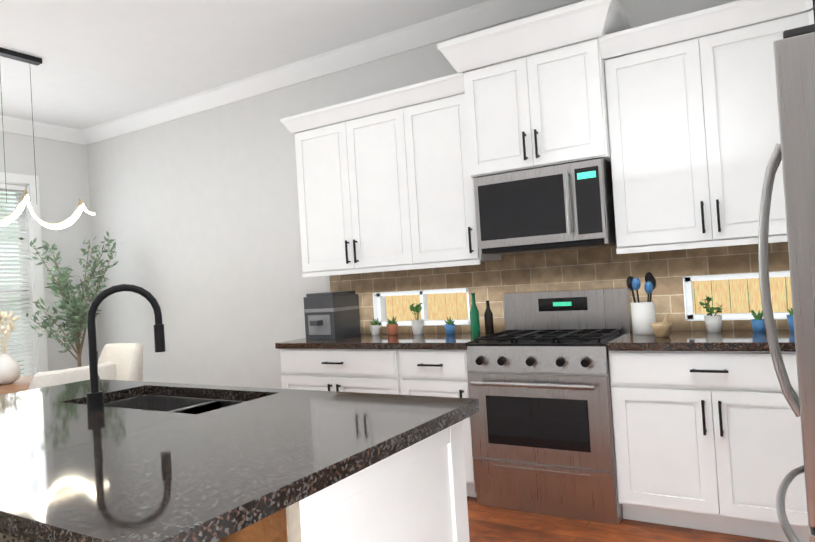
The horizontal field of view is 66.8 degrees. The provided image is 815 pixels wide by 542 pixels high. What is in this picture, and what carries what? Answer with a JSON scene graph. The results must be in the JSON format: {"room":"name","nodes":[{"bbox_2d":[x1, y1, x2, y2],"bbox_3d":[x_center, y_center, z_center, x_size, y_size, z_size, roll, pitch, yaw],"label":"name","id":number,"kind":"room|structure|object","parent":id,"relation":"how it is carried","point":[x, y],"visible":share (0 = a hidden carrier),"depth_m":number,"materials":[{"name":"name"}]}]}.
{"room":"kitchen","nodes":[
{"label":"kitchen","id":0,"kind":"room"},
{"bbox_2d":[0,131,97,370],"bbox_3d":[-5.260,0.140,3.423,0.150,3.050,7.270,-4,-1,32],"label":"wall","id":1,"kind":"structure","parent":0,"point":[61,169],"depth_m":6.19,"materials":[{"name":"paint"}]},
{"bbox_2d":[0,172,47,375],"bbox_3d":[-4.063,0.202,5.301,0.200,2.225,1.810,-4,-1,32],"label":"window","id":2,"kind":"structure","parent":1,"relation":"in","point":[36,292],"depth_m":5.97,"materials":[{"name":"plastic"}]},
{"bbox_2d":[0,183,33,376],"bbox_3d":[-4.059,0.195,5.298,0.056,2.011,1.560,-4,-1,32],"label":"window blinds","id":3,"kind":"object","parent":2,"relation":"attached to","point":[12,188],"visible":0.81,"depth_m":5.86,"materials":[{"name":"white plastic"}]},
{"bbox_2d":[0,115,88,144],"bbox_3d":[-5.202,-1.329,3.446,0.105,0.125,7.120,-4,-1,32],"label":"crown molding","id":4,"kind":"structure","parent":1,"relation":"attached to","point":[10,124],"depth_m":6.04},
{"bbox_2d":[0,0,488,129],"bbox_3d":[-2.301,-1.653,1.647,7.260,0.100,7.420,-4,-1,32],"label":"ceiling","id":5,"kind":"structure","parent":0,"point":[103,61],"depth_m":4.34,"materials":[{"name":"paint"}]},
{"bbox_2d":[0,47,41,65],"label":"pendant light","id":6,"kind":"object","parent":5,"relation":"hanging from","point":[7,53],"depth_m":4.34,"materials":[{"name":"black metal"}]},
{"bbox_2d":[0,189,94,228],"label":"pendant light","id":7,"kind":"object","parent":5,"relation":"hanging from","point":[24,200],"depth_m":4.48,"materials":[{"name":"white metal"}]},
{"bbox_2d":[87,0,812,388],"bbox_3d":[-0.293,-0.143,4.711,7.260,3.050,0.150,-4,-1,32],"label":"wall","id":8,"kind":"structure","parent":0,"point":[197,216],"depth_m":5.46,"materials":[{"name":"paint"}]},
{"bbox_2d":[80,0,580,143],"bbox_3d":[-0.399,-1.604,4.597,6.840,0.125,0.105,-4,-1,32],"label":"crown molding","id":9,"kind":"structure","parent":8,"relation":"attached to","point":[479,16],"depth_m":4.66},
{"bbox_2d":[292,104,443,275],"bbox_3d":[-0.284,-0.530,4.402,1.007,1.030,0.346,-4,-1,32],"label":"upper cabinet","id":10,"kind":"object","parent":8,"relation":"attached to","point":[356,179],"depth_m":4.23,"materials":[{"name":"white wood"}]},
{"bbox_2d":[373,288,469,325],"bbox_3d":[0.125,0.262,4.454,0.792,0.252,0.160,-4,-1,32],"label":"window","id":11,"kind":"structure","parent":8,"relation":"in","point":[379,306],"depth_m":4.44,"materials":[{"name":"plastic"}]},
{"bbox_2d":[412,92,501,267],"bbox_3d":[0.270,-0.571,4.059,0.536,1.030,0.346,-4,-1,32],"label":"upper cabinet","id":12,"kind":"object","parent":8,"relation":"attached to","point":[445,201],"depth_m":3.89,"materials":[{"name":"white wood"}]},
{"bbox_2d":[460,32,615,179],"bbox_3d":[0.803,-0.909,3.679,0.810,0.635,0.421,-4,-1,32],"label":"upper cabinet","id":13,"kind":"object","parent":8,"relation":"attached to","point":[549,108],"depth_m":3.48,"materials":[{"name":"white wood"}]},
{"bbox_2d":[473,158,616,253],"bbox_3d":[0.824,-0.356,3.647,0.760,0.458,0.471,-4,-1,32],"label":"microwave","id":14,"kind":"object","parent":13,"relation":"attached to","point":[562,207],"visible":0.98,"depth_m":3.46,"materials":[{"name":"silver metal"}]},
{"bbox_2d":[329,242,789,332],"bbox_3d":[1.023,0.119,3.808,3.810,0.502,0.010,-4,-1,32],"label":"tile backsplash","id":15,"kind":"structure","parent":8,"relation":"attached to","point":[492,282],"depth_m":3.79,"materials":[{"name":"tile"}]},
{"bbox_2d":[604,8,791,251],"bbox_3d":[1.591,-0.668,3.217,0.983,1.030,0.386,-4,-1,32],"label":"upper cabinet","id":16,"kind":"object","parent":8,"relation":"attached to","point":[683,138],"depth_m":3.12,"materials":[{"name":"white wood"}]},
{"bbox_2d":[682,271,789,320],"bbox_3d":[1.937,0.130,3.332,0.802,0.252,0.160,-4,-1,32],"label":"window","id":17,"kind":"structure","parent":8,"relation":"in","point":[690,315],"depth_m":3.41,"materials":[{"name":"plastic"}]},
{"bbox_2d":[788,0,813,28],"bbox_3d":[2.140,-0.763,2.736,0.673,1.135,0.625,-4,-1,32],"label":"upper cabinet","id":18,"kind":"object","parent":8,"relation":"attached to","point":[794,6],"depth_m":2.87,"materials":[{"name":"white wood"}]},
{"bbox_2d":[467,496,781,541],"bbox_3d":[-2.108,1.465,1.591,7.260,0.050,7.420,-4,-1,32],"label":"floor","id":19,"kind":"structure","parent":0,"point":[491,524],"depth_m":3.06,"materials":[{"name":"brown wood"}]},
{"bbox_2d":[0,533,27,541],"bbox_3d":[-0.711,0.887,1.156,0.552,0.916,0.501,-4,-1,32],"label":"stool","id":20,"kind":"object","parent":19,"relation":"on","point":[5,538],"depth_m":1.36,"materials":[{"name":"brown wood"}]},
{"bbox_2d":[0,376,33,394],"bbox_3d":[-2.763,1.142,3.940,1.250,0.760,1.250,-4,-1,32],"label":"dining table","id":21,"kind":"object","parent":19,"relation":"on","point":[21,383],"visible":0.12,"depth_m":4.03,"materials":[{"name":"brown wood"}]},
{"bbox_2d":[0,311,20,383],"bbox_3d":[-2.752,0.497,4.157,0.280,0.534,0.308,-4,-1,32],"label":"vase","id":22,"kind":"object","parent":21,"relation":"on","point":[10,370],"visible":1,"depth_m":4.16,"materials":[{"name":"white ceramic"}]},
{"bbox_2d":[18,231,123,366],"bbox_3d":[-3.023,0.597,5.715,0.740,1.944,0.838,-4,-1,32],"label":"potted tree","id":23,"kind":"object","parent":19,"relation":"on","point":[77,314],"visible":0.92,"depth_m":5.63,"materials":[{"name":"green plant"}]},
{"bbox_2d":[28,362,116,389],"bbox_3d":[-1.992,1.005,3.531,0.585,0.925,0.549,-4,-1,32],"label":"chair","id":24,"kind":"object","parent":19,"relation":"on","point":[107,370],"visible":0.1,"depth_m":3.32,"materials":[{"name":"beige fabric"}]},
{"bbox_2d":[98,343,142,380],"bbox_3d":[-2.382,1.052,4.794,0.549,0.925,0.585,-4,-1,32],"label":"chair","id":25,"kind":"object","parent":19,"relation":"on","point":[126,359],"visible":0.21,"depth_m":4.96,"materials":[{"name":"beige fabric"}]},
{"bbox_2d":[108,392,469,541],"bbox_3d":[-0.811,0.930,2.047,1.904,0.875,0.774,-4,-1,32],"label":"kitchen island","id":26,"kind":"object","parent":19,"relation":"on","point":[419,494],"depth_m":1.59,"materials":[{"name":"wood"}]},
{"bbox_2d":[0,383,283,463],"bbox_3d":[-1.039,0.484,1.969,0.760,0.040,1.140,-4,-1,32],"label":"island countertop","id":27,"kind":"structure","parent":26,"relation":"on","point":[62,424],"depth_m":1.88,"materials":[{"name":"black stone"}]},
{"bbox_2d":[80,284,167,411],"bbox_3d":[-0.983,0.254,2.121,0.212,0.417,0.208,-4,-1,32],"label":"faucet","id":28,"kind":"object","parent":27,"relation":"on","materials":[{"name":"black metal"}]},
{"bbox_2d":[160,396,255,411],"bbox_3d":[-0.682,0.567,2.126,0.331,0.187,0.360,-4,-1,32],"label":"sink","id":29,"kind":"object","parent":27,"relation":"in","point":[205,402],"depth_m":2.33,"materials":[{"name":"black metal"}]},
{"bbox_2d":[0,389,478,541],"bbox_3d":[-0.400,0.437,1.573,0.746,0.040,1.140,-4,-1,32],"label":"island countertop","id":30,"kind":"structure","parent":26,"relation":"on","point":[214,475],"depth_m":1.33,"materials":[{"name":"black stone"}]},
{"bbox_2d":[280,349,411,394],"bbox_3d":[-0.266,0.936,4.257,1.050,0.876,0.603,-4,-1,32],"label":"base cabinet","id":31,"kind":"object","parent":19,"relation":"on","point":[379,371],"depth_m":3.97,"materials":[{"name":"white wood"}]},
{"bbox_2d":[275,332,502,349],"bbox_3d":[-0.130,0.468,4.156,1.474,0.040,0.617,-4,-1,32],"label":"countertop","id":32,"kind":"structure","parent":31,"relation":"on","point":[445,341],"depth_m":3.96,"materials":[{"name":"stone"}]},
{"bbox_2d":[304,291,360,338],"bbox_3d":[-0.563,0.317,4.468,0.274,0.325,0.367,-4,-1,32],"label":"air fryer","id":33,"kind":"object","parent":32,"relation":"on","point":[332,315],"visible":1,"depth_m":4.38,"materials":[{"name":"grey plastic"}]},
{"bbox_2d":[369,318,379,334],"bbox_3d":[-0.235,0.399,4.456,0.080,0.121,0.079,-4,-1,32],"label":"pot","id":34,"kind":"object","parent":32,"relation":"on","point":[375,328],"visible":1,"depth_m":4.43,"materials":[{"name":"white ceramic"}]},
{"bbox_2d":[386,316,397,334],"bbox_3d":[-0.108,0.385,4.377,0.084,0.131,0.083,-4,-1,32],"label":"pot","id":35,"kind":"object","parent":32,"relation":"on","point":[392,327],"visible":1,"depth_m":4.35,"materials":[{"name":"ceramic"}]},
{"bbox_2d":[409,303,423,334],"bbox_3d":[0.071,0.329,4.274,0.091,0.217,0.124,-4,-1,32],"label":"pot","id":36,"kind":"object","parent":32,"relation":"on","point":[417,325],"visible":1,"depth_m":4.24,"materials":[{"name":"white ceramic"}]},
{"bbox_2d":[444,317,454,333],"bbox_3d":[0.283,0.362,4.135,0.076,0.120,0.075,-4,-1,32],"label":"pot","id":37,"kind":"object","parent":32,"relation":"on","point":[449,325],"visible":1,"depth_m":4.11,"materials":[{"name":"ceramic"}]},
{"bbox_2d":[470,293,479,335],"bbox_3d":[0.425,0.274,3.928,0.060,0.270,0.060,-4,-1,32],"label":"bottle","id":38,"kind":"object","parent":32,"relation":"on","point":[474,321],"visible":1,"depth_m":3.90,"materials":[{"name":"green glass"}]},
{"bbox_2d":[484,300,493,334],"bbox_3d":[0.518,0.296,3.942,0.056,0.215,0.056,-4,-1,32],"label":"bottle","id":39,"kind":"object","parent":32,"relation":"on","point":[488,321],"visible":0.92,"depth_m":3.92,"materials":[{"name":"brown glass"}]},
{"bbox_2d":[408,349,476,497],"bbox_3d":[0.294,0.896,3.910,0.549,0.876,0.603,-4,-1,32],"label":"base cabinet","id":40,"kind":"object","parent":19,"relation":"on","point":[425,372],"depth_m":3.60,"materials":[{"name":"white wood"}]},
{"bbox_2d":[467,288,631,524],"bbox_3d":[0.824,0.711,3.522,0.775,1.165,0.700,-4,-1,32],"label":"range","id":41,"kind":"object","parent":19,"relation":"on","point":[542,429],"visible":1,"depth_m":3.31,"materials":[{"name":"silver metal"}]},
{"bbox_2d":[608,351,809,541],"bbox_3d":[1.580,0.802,3.114,0.919,0.876,0.603,-4,-1,32],"label":"base cabinet","id":42,"kind":"object","parent":19,"relation":"on","point":[708,441],"visible":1,"depth_m":2.85,"materials":[{"name":"white wood"}]},
{"bbox_2d":[606,329,795,351],"bbox_3d":[1.819,0.326,2.949,1.556,0.040,0.617,-4,-1,32],"label":"countertop","id":43,"kind":"structure","parent":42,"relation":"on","point":[721,340],"depth_m":2.98,"materials":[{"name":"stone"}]},
{"bbox_2d":[626,272,655,334],"bbox_3d":[1.292,0.177,3.396,0.154,0.338,0.140,-4,-1,32],"label":"utensil crock","id":44,"kind":"object","parent":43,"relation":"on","point":[643,315],"visible":0.96,"depth_m":3.35,"materials":[{"name":"white ceramic"}]},
{"bbox_2d":[651,314,671,336],"bbox_3d":[1.325,0.284,3.220,0.104,0.114,0.102,-4,-1,32],"label":"mortar","id":45,"kind":"object","parent":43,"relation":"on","point":[662,329],"visible":1,"depth_m":3.19,"materials":[{"name":"beige wood"}]},
{"bbox_2d":[699,295,722,331],"bbox_3d":[1.624,0.224,3.298,0.115,0.199,0.127,-4,-1,32],"label":"potted plant","id":46,"kind":"object","parent":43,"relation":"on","point":[713,323],"visible":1,"depth_m":3.28,"materials":[{"name":"white ceramic"}]},
{"bbox_2d":[750,310,764,331],"bbox_3d":[1.811,0.255,3.189,0.070,0.112,0.069,-4,-1,32],"label":"pot","id":47,"kind":"object","parent":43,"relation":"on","point":[757,323],"visible":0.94,"depth_m":3.17,"materials":[{"name":"ceramic"}]},
{"bbox_2d":[786,308,793,330],"bbox_3d":[1.954,0.236,3.100,0.090,0.128,0.089,-4,-1,32],"label":"pot","id":48,"kind":"object","parent":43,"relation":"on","point":[790,321],"visible":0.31,"depth_m":3.09,"materials":[{"name":"ceramic"}]},
{"bbox_2d":[758,24,814,541],"bbox_3d":[1.405,0.324,1.595,0.821,1.795,0.910,-4,-1,32],"label":"fridge","id":49,"kind":"object","parent":19,"relation":"on","point":[794,60],"visible":1,"depth_m":1.38,"materials":[{"name":"silver metal"}]},
{"label":"outside","id":50,"kind":"structure","parent":0,"visible":0},
{"bbox_2d":[17,284,787,373],"bbox_3d":[-2.333,1.613,6.482,70.000,0.020,70.000,-4,-1,32],"label":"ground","id":51,"kind":"structure","parent":50,"point":[695,303],"depth_m":21.42,"materials":[{"name":"green plant"}]},
{"bbox_2d":[0,191,23,357],"bbox_3d":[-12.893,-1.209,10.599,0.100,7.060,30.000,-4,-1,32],"label":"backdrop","id":52,"kind":"object","parent":51,"relation":"on","point":[9,262],"depth_m":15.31,"materials":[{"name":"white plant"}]},
{"bbox_2d":[386,277,792,320],"bbox_3d":[1.747,0.345,6.558,9.000,2.010,0.060,-4,-1,32],"label":"fence","id":53,"kind":"object","parent":51,"relation":"on","point":[444,306],"visible":0.08,"depth_m":5.83,"materials":[{"name":"brown wood"}]},
{"bbox_3d":[0.774,-0.300,-0.313,0.150,3.050,7.270,-4,-1,32],"label":"wall","id":54,"kind":"structure","parent":0,"visible":0},
{"bbox_2d":[812,0,814,23],"bbox_3d":[1.427,-0.923,1.556,0.623,0.560,0.992,-4,-1,32],"label":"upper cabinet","id":55,"kind":"object","parent":54,"relation":"attached to","point":[814,9],"visible":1,"depth_m":2.10,"materials":[{"name":"white wood"}]}
]}

